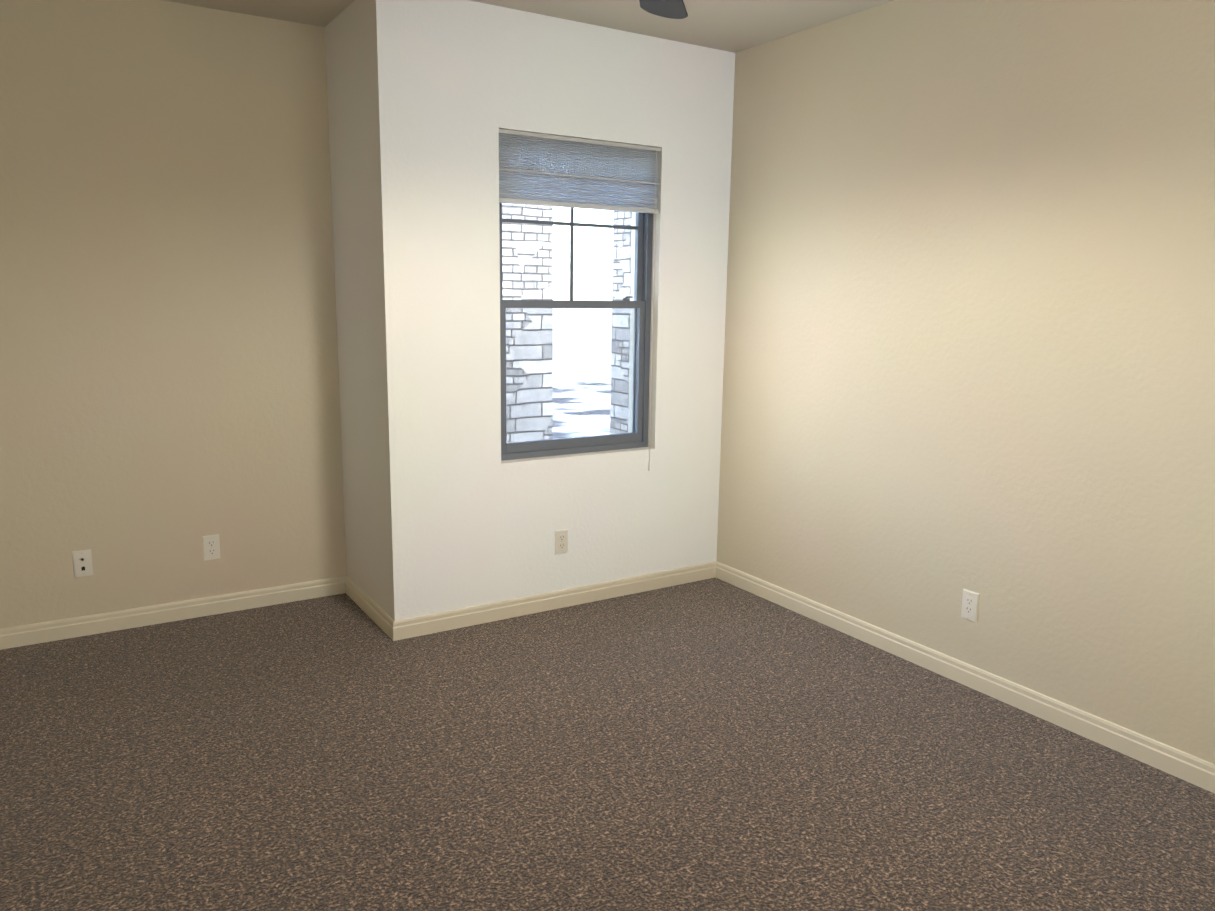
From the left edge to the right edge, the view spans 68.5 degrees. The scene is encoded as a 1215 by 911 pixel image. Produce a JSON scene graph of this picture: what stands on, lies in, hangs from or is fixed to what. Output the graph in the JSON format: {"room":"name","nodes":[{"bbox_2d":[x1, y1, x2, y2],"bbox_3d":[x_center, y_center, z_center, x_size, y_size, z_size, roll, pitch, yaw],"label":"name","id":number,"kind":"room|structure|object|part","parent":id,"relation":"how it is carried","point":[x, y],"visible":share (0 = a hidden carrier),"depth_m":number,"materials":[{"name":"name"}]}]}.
{"room":"empty bedroom","nodes":[
{"label":"empty bedroom","id":0,"kind":"room"},
{"bbox_2d":[0,0,346,628],"bbox_3d":[-2.206,-0.542,3.751,2.400,2.640,0.160,-6,12,-32],"label":"wall","id":1,"kind":"structure","parent":0,"point":[169,386],"depth_m":3.83,"materials":[{"name":"paint"}]},
{"bbox_2d":[72,549,92,576],"bbox_3d":[-2.242,0.462,3.816,0.070,0.115,0.014,-6,12,-32],"label":"outlet","id":2,"kind":"object","parent":1,"relation":"attached to","point":[82,563],"visible":1,"depth_m":3.82,"materials":[{"name":"white plastic"}]},
{"bbox_2d":[0,577,343,649],"bbox_3d":[-2.178,0.728,3.908,2.080,0.086,0.013,-6,12,-32],"label":"baseboard","id":3,"kind":"structure","parent":1,"relation":"attached to","point":[23,635],"depth_m":4.02,"materials":[{"name":"beige paint"}]},
{"bbox_2d":[202,534,220,560],"bbox_3d":[-1.811,0.421,4.086,0.070,0.115,0.008,-6,12,-32],"label":"outlet","id":4,"kind":"object","parent":1,"relation":"attached to","point":[211,547],"visible":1,"depth_m":4.08,"materials":[{"name":"white plastic"}]},
{"bbox_2d":[325,0,382,608],"bbox_3d":[-1.066,-0.578,4.038,0.160,2.640,0.560,-6,12,-32],"label":"wall","id":5,"kind":"structure","parent":0,"point":[345,68],"depth_m":3.96,"materials":[{"name":"paint"}]},
{"bbox_2d":[340,575,389,634],"bbox_3d":[-1.109,0.699,4.147,0.013,0.086,0.660,-6,12,-32],"label":"baseboard","id":6,"kind":"structure","parent":5,"relation":"attached to","point":[373,610],"depth_m":4.16,"materials":[{"name":"beige paint"}]},
{"bbox_2d":[163,0,892,52],"bbox_3d":[-0.095,-1.561,1.862,4.170,0.100,5.220,-6,12,-32],"label":"ceiling","id":7,"kind":"structure","parent":0,"point":[734,26],"depth_m":3.75,"materials":[{"name":"paint"}]},
{"bbox_2d":[639,0,687,18],"bbox_3d":[0.111,-1.378,2.245,1.308,0.390,1.278,-6,12,-32],"label":"ceiling fan","id":8,"kind":"object","parent":7,"relation":"hanging from","point":[673,9],"visible":1,"depth_m":2.87,"materials":[{"name":"brown metal"}]},
{"bbox_2d":[363,0,734,620],"bbox_3d":[-0.193,-0.588,4.160,1.770,2.640,0.160,-6,12,-32],"label":"wall","id":9,"kind":"structure","parent":0,"point":[469,517],"depth_m":3.91,"materials":[{"name":"paint"}]},
{"bbox_2d":[384,561,715,640],"bbox_3d":[-0.186,0.684,4.303,1.743,0.086,0.013,-6,12,-32],"label":"baseboard","id":10,"kind":"structure","parent":9,"relation":"attached to","point":[401,629],"depth_m":4.22,"materials":[{"name":"beige paint"}]},
{"bbox_2d":[555,529,567,553],"bbox_3d":[-0.217,0.409,4.234,0.070,0.115,0.008,-6,12,-32],"label":"outlet","id":11,"kind":"object","parent":9,"relation":"attached to","point":[561,541],"visible":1,"depth_m":4.23,"materials":[{"name":"white plastic"}]},
{"bbox_2d":[499,203,652,460],"bbox_3d":[-0.166,-0.721,4.182,0.840,1.435,0.090,-6,12,-32],"label":"window","id":12,"kind":"structure","parent":9,"relation":"in","point":[642,281],"depth_m":4.25,"materials":[{"name":"grey plastic"}]},
{"bbox_2d":[506,308,636,441],"bbox_3d":[-0.189,-0.382,4.273,0.780,0.675,0.010,-6,12,-32],"label":"screen","id":13,"kind":"object","parent":12,"relation":"attached to","point":[617,368],"depth_m":4.28,"materials":[{"name":"grey plastic"}]},
{"bbox_2d":[499,129,660,470],"bbox_3d":[-0.123,-0.654,4.123,0.836,1.542,0.060,-6,12,-32],"label":"window blind","id":14,"kind":"object","parent":12,"relation":"attached to","point":[539,169],"visible":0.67,"depth_m":3.99,"materials":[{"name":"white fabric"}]},
{"bbox_3d":[0.217,-0.677,4.309,0.013,1.530,0.014,-6,12,-32],"label":"cord","id":15,"kind":"part","parent":14,"relation":"part of","materials":[{"name":"white plastic"}]},
{"bbox_2d":[0,578,1214,910],"bbox_3d":[-0.133,1.115,2.350,4.170,0.060,5.220,-6,12,-32],"label":"floor","id":16,"kind":"structure","parent":0,"point":[712,744],"depth_m":2.79,"materials":[{"name":"carpet"}]},
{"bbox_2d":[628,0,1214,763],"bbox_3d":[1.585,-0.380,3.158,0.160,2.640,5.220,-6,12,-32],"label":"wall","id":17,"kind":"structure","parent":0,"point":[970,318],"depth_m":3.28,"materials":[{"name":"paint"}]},
{"bbox_2d":[716,561,1214,792],"bbox_3d":[1.685,0.940,3.042,0.013,0.086,4.180,-6,12,-32],"label":"baseboard","id":18,"kind":"structure","parent":17,"relation":"attached to","point":[1182,765],"depth_m":3.37,"materials":[{"name":"beige paint"}]},
{"bbox_2d":[961,589,978,621],"bbox_3d":[1.400,0.580,3.452,0.007,0.115,0.070,-6,12,-32],"label":"outlet","id":19,"kind":"object","parent":17,"relation":"attached to","point":[970,603],"visible":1,"depth_m":3.45,"materials":[{"name":"white plastic"}]},
{"label":"outside","id":20,"kind":"structure","parent":0,"visible":0},
{"bbox_2d":[553,308,611,382],"bbox_3d":[-24.553,-8.967,57.392,100.000,0.040,115.520,-6,12,-32],"label":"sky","id":21,"kind":"structure","parent":20,"point":[582,331],"depth_m":31.16,"materials":[{"name":"white"}]},
{"bbox_2d":[502,203,552,442],"bbox_3d":[-0.876,-1.289,6.671,0.820,3.700,0.450,-6,12,-32],"label":"stone pier","id":22,"kind":"structure","parent":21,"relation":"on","point":[509,288],"depth_m":6.63,"materials":[{"name":"grey stone"}]},
{"bbox_2d":[553,381,610,438],"bbox_3d":[0.738,-0.722,13.962,14.000,0.015,8.300,-6,12,-32],"label":"gravel yard","id":23,"kind":"structure","parent":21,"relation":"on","point":[600,411],"depth_m":13.85,"materials":[{"name":"white gravel"}]},
{"bbox_2d":[610,211,631,433],"bbox_3d":[0.506,-1.425,7.525,0.820,3.700,0.450,-6,12,-32],"label":"stone pier","id":24,"kind":"structure","parent":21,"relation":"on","point":[621,273],"depth_m":7.42,"materials":[{"name":"grey stone"}]}
]}

